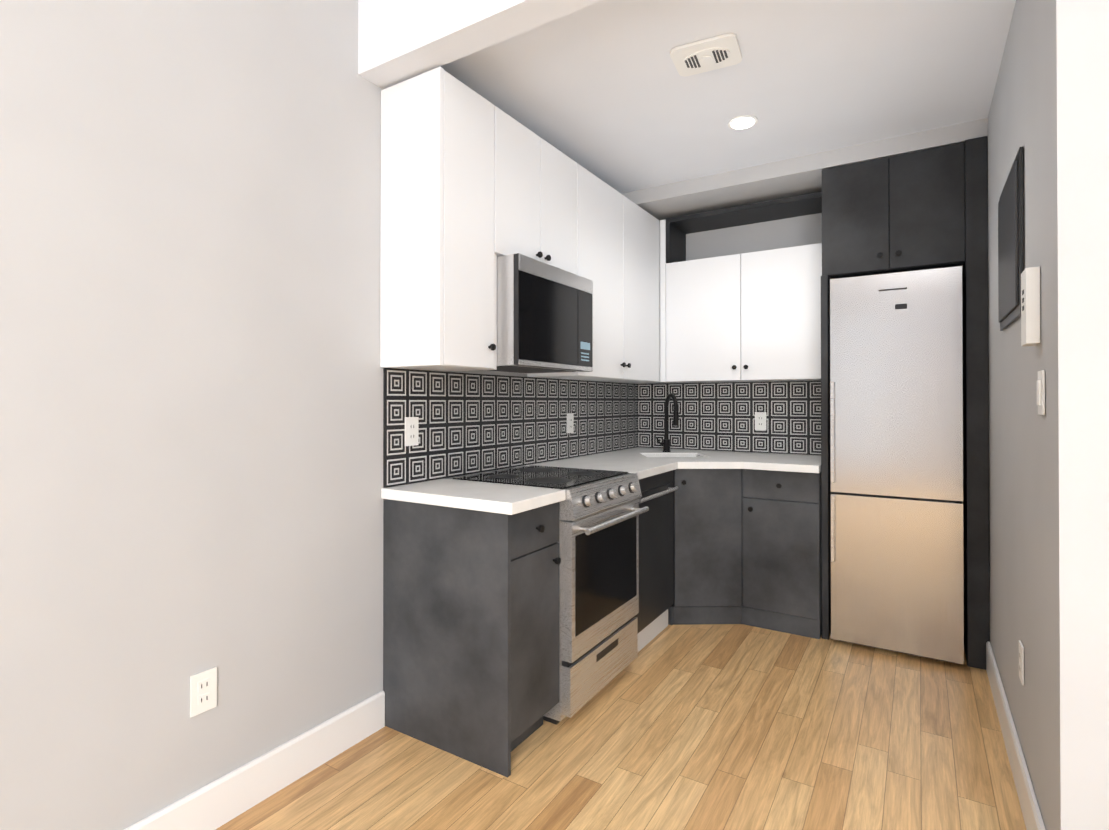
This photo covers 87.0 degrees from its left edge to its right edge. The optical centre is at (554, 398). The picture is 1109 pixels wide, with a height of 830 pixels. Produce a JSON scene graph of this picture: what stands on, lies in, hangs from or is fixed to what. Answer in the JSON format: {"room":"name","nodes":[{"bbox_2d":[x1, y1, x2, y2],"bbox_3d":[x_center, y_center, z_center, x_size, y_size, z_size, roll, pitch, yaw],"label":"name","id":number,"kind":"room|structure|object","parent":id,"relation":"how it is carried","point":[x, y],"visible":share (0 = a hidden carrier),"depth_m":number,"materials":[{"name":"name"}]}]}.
{"room":"kitchen","nodes":[
{"label":"kitchen","id":0,"kind":"room"},
{"bbox_2d":[0,0,630,829],"bbox_3d":[-1.360,-0.269,1.292,0.150,3.050,7.480,0,0,32],"label":"wall","id":1,"kind":"structure","parent":0,"point":[190,398],"depth_m":1.64,"materials":[{"name":"paint"}]},
{"bbox_2d":[190,667,216,717],"bbox_3d":[-1.014,0.848,1.689,0.007,0.116,0.072,0,0,32],"label":"outlet","id":2,"kind":"object","parent":1,"relation":"attached to","point":[203,691],"visible":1,"depth_m":1.69,"materials":[{"name":"white plastic"}]},
{"bbox_2d":[124,690,384,829],"bbox_3d":[-1.963,1.181,0.157,0.014,0.135,4.932,0,0,32],"label":"baseboard","id":3,"kind":"structure","parent":1,"relation":"attached to","point":[221,801],"depth_m":1.84,"materials":[{"name":"white wood"}]},
{"bbox_2d":[380,67,499,371],"bbox_3d":[-0.456,-0.653,2.308,0.308,1.070,0.322,0,0,32],"label":"upper cabinet","id":4,"kind":"object","parent":1,"relation":"attached to","point":[474,185],"depth_m":2.19,"materials":[{"name":"white wood"}]},
{"bbox_2d":[383,368,636,487],"bbox_3d":[-0.025,0.121,3.276,0.010,0.463,2.393,0,0,32],"label":"backsplash","id":5,"kind":"structure","parent":1,"relation":"attached to","point":[470,423],"depth_m":2.83,"materials":[{"name":"tile"}]},
{"bbox_2d":[405,417,418,445],"bbox_3d":[-0.579,0.135,2.369,0.007,0.116,0.072,0,0,32],"label":"outlet","id":6,"kind":"object","parent":5,"relation":"attached to","point":[411,431],"visible":1,"depth_m":2.37,"materials":[{"name":"white plastic"}]},
{"bbox_2d":[567,413,573,432],"bbox_3d":[0.093,0.147,3.447,0.007,0.116,0.072,0,0,32],"label":"outlet","id":7,"kind":"object","parent":5,"relation":"attached to","point":[570,422],"visible":1,"depth_m":3.44,"materials":[{"name":"white plastic"}]},
{"bbox_2d":[500,109,579,275],"bbox_3d":[-0.193,-0.886,2.732,0.308,0.598,0.672,0,0,32],"label":"upper cabinet","id":8,"kind":"object","parent":1,"relation":"attached to","point":[540,184],"depth_m":2.63,"materials":[{"name":"white wood"}]},
{"bbox_2d":[483,253,592,373],"bbox_3d":[-0.145,-0.356,2.721,0.398,0.450,0.630,0,0,32],"label":"microwave","id":9,"kind":"object","parent":8,"relation":"attached to","point":[544,317],"visible":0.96,"depth_m":2.51,"materials":[{"name":"metal"}]},
{"bbox_2d":[527,165,663,382],"bbox_3d":[0.275,-0.646,3.480,0.308,1.070,1.095,0,0,32],"label":"upper cabinet","id":10,"kind":"object","parent":1,"relation":"attached to","point":[620,240],"depth_m":3.35,"materials":[{"name":"white wood"}]},
{"bbox_2d":[631,382,668,383],"bbox_3d":[0.649,-0.642,4.081,0.308,1.070,0.321,0,0,32],"label":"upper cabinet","id":11,"kind":"object","parent":1,"relation":"attached to","point":[664,382],"depth_m":4.21,"materials":[{"name":"black"}]},
{"bbox_2d":[358,0,601,88],"bbox_3d":[0.169,-1.498,1.683,2.040,0.588,0.122,0,0,32],"label":"header beam","id":12,"kind":"structure","parent":0,"point":[399,41],"depth_m":2.00,"materials":[{"name":"paint"}]},
{"bbox_2d":[216,624,1025,829],"bbox_3d":[0.499,1.299,0.153,4.600,0.100,7.530,0,0,32],"label":"floor","id":13,"kind":"structure","parent":0,"point":[712,727],"depth_m":2.03,"materials":[{"name":"brown wood"}]},
{"bbox_2d":[383,499,560,777],"bbox_3d":[-0.311,0.825,2.235,0.622,0.874,0.333,0,0,32],"label":"base cabinet","id":14,"kind":"object","parent":13,"relation":"on","point":[470,635],"visible":0.88,"depth_m":2.08,"materials":[{"name":"black wood"}]},
{"bbox_2d":[381,478,564,514],"bbox_3d":[-0.313,0.367,2.233,0.623,0.040,0.346,0,0,32],"label":"countertop","id":15,"kind":"structure","parent":14,"relation":"on","point":[507,499],"depth_m":2.13,"materials":[{"name":"white stone"}]},
{"bbox_2d":[452,465,648,724],"bbox_3d":[-0.006,0.805,2.615,0.682,0.919,0.626,0,0,32],"label":"range","id":16,"kind":"object","parent":13,"relation":"on","point":[600,511],"visible":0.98,"depth_m":2.40,"materials":[{"name":"metal"}]},
{"bbox_2d":[635,470,678,651],"bbox_3d":[0.287,0.831,3.148,0.615,0.872,0.581,0,0,32],"label":"dishwasher","id":17,"kind":"object","parent":13,"relation":"on","point":[656,560],"visible":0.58,"depth_m":3.03,"materials":[{"name":"black metal"}]},
{"bbox_2d":[668,469,821,638],"bbox_3d":[0.939,0.833,3.584,1.316,0.874,0.841,0,0,32],"label":"base cabinet","id":18,"kind":"object","parent":13,"relation":"on","point":[746,546],"visible":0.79,"depth_m":3.03,"materials":[{"name":"black wood"}]},
{"bbox_2d":[526,393,820,478],"bbox_3d":[0.785,0.260,3.339,1.318,0.590,1.426,0,0,32],"label":"countertop","id":19,"kind":"structure","parent":18,"relation":"on","point":[642,462],"depth_m":3.32,"materials":[{"name":"white stone"}]},
{"bbox_2d":[656,393,678,451],"bbox_3d":[0.748,0.162,3.836,0.180,0.388,0.151,0,0,32],"label":"faucet","id":20,"kind":"object","parent":19,"relation":"on","point":[666,442],"depth_m":3.87,"materials":[{"name":"black metal"}]},
{"bbox_2d":[644,455,702,456],"bbox_3d":[0.748,0.463,3.667,0.477,0.190,0.453,0,0,32],"label":"sink basin","id":21,"kind":"object","parent":19,"relation":"in","point":[644,455],"depth_m":3.80,"materials":[{"name":"white"}]},
{"bbox_2d":[830,266,963,663],"bbox_3d":[1.814,0.327,3.110,0.560,1.880,0.650,0,0,32],"label":"refrigerator","id":22,"kind":"object","parent":13,"relation":"on","point":[896,419],"visible":1,"depth_m":2.85,"materials":[{"name":"metal"}]},
{"bbox_2d":[821,136,989,669],"bbox_3d":[1.870,0.022,3.153,0.715,2.490,0.598,0,0,32],"label":"tall cabinet","id":23,"kind":"object","parent":13,"relation":"on","point":[926,209],"visible":0.94,"depth_m":2.86,"materials":[{"name":"black wood"}]},
{"bbox_2d":[440,0,1015,193],"bbox_3d":[0.835,-1.375,2.750,2.040,0.120,2.395,0,0,32],"label":"ceiling","id":24,"kind":"structure","parent":0,"point":[605,92],"depth_m":2.42,"materials":[{"name":"paint"}]},
{"bbox_2d":[670,33,741,76],"bbox_3d":[0.581,-1.305,2.239,0.244,0.022,0.196,0,0,26],"label":"vent","id":25,"kind":"object","parent":24,"relation":"attached to","point":[709,54],"visible":0.96,"depth_m":2.22,"materials":[{"name":"white plastic"}]},
{"bbox_2d":[728,115,757,129],"bbox_3d":[0.895,-1.310,2.780,0.136,0.009,0.136,0,0,32],"label":"recessed light","id":26,"kind":"object","parent":24,"relation":"in","point":[742,122],"visible":1,"depth_m":2.77,"materials":[{"name":"white plastic"}]},
{"bbox_2d":[643,213,821,454],"bbox_3d":[1.572,-0.254,3.783,2.190,3.050,0.150,0,0,32],"label":"wall","id":27,"kind":"structure","parent":0,"point":[784,233],"depth_m":3.85,"materials":[{"name":"paint"}]},
{"bbox_2d":[637,381,820,454],"bbox_3d":[1.165,0.125,3.938,1.307,0.463,0.010,0,0,32],"label":"backsplash","id":28,"kind":"structure","parent":27,"relation":"attached to","point":[720,416],"depth_m":3.91,"materials":[{"name":"tile"}]},
{"bbox_2d":[755,412,765,429],"bbox_3d":[1.345,0.149,3.814,0.072,0.116,0.007,0,0,32],"label":"outlet","id":29,"kind":"object","parent":28,"relation":"attached to","point":[760,420],"visible":1,"depth_m":3.81,"materials":[{"name":"white plastic"}]},
{"bbox_2d":[660,219,821,382],"bbox_3d":[1.203,-0.644,3.722,1.008,1.070,0.344,0,0,32],"label":"upper cabinet","id":30,"kind":"object","parent":27,"relation":"attached to","point":[750,317],"visible":0.88,"depth_m":3.58,"materials":[{"name":"white wood"}]},
{"bbox_2d":[666,192,821,262],"bbox_3d":[1.227,-1.037,3.725,0.968,0.289,0.318,0,0,32],"label":"niche shelf","id":31,"kind":"object","parent":27,"relation":"attached to","point":[678,229],"visible":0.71,"depth_m":3.73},
{"bbox_2d":[622,118,987,222],"bbox_3d":[1.317,-1.267,3.523,2.040,0.086,0.570,0,0,32],"label":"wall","id":32,"kind":"structure","parent":0,"point":[793,177],"depth_m":3.33,"materials":[{"name":"paint"}]},
{"bbox_2d":[988,0,1049,829],"bbox_3d":[1.857,-0.263,2.312,0.150,3.050,2.045,0,0,32],"label":"wall","id":33,"kind":"structure","parent":0,"point":[1018,510],"depth_m":1.84,"materials":[{"name":"paint"}]},
{"bbox_2d":[998,146,1023,330],"bbox_3d":[1.576,-0.517,2.026,0.018,0.515,0.530,0,0,32],"label":"electrical panel","id":34,"kind":"object","parent":33,"relation":"attached to","point":[1011,235],"visible":0.92,"depth_m":1.91,"materials":[{"name":"black plastic"}]},
{"bbox_2d":[986,641,1045,829],"bbox_3d":[1.647,1.194,2.125,0.014,0.135,1.500,0,0,32],"label":"baseboard","id":35,"kind":"structure","parent":33,"relation":"attached to","point":[1032,816],"depth_m":1.94,"materials":[{"name":"white wood"}]},
{"bbox_2d":[1019,640,1023,684],"bbox_3d":[1.483,0.839,1.858,0.007,0.116,0.072,0,0,32],"label":"outlet","id":36,"kind":"object","parent":33,"relation":"attached to","point":[1021,662],"visible":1,"depth_m":1.84,"materials":[{"name":"white plastic"}]},
{"bbox_2d":[1021,266,1039,345],"bbox_3d":[1.308,-0.250,1.608,0.032,0.205,0.090,0,0,32],"label":"intercom","id":37,"kind":"object","parent":33,"relation":"attached to","point":[1030,306],"visible":0.98,"depth_m":1.57,"materials":[{"name":"white plastic"}]},
{"bbox_2d":[1036,370,1044,414],"bbox_3d":[1.280,-0.015,1.541,0.010,0.116,0.072,0,0,32],"label":"light switch","id":38,"kind":"object","parent":33,"relation":"attached to","point":[1040,381],"visible":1,"depth_m":1.52,"materials":[{"name":"white plastic"}]},
{"bbox_2d":[1046,0,1108,829],"bbox_3d":[2.219,-0.272,0.805,2.360,3.050,0.130,0,0,32],"label":"wall","id":39,"kind":"structure","parent":0,"point":[1077,64],"depth_m":1.35,"materials":[{"name":"paint"}]}
]}

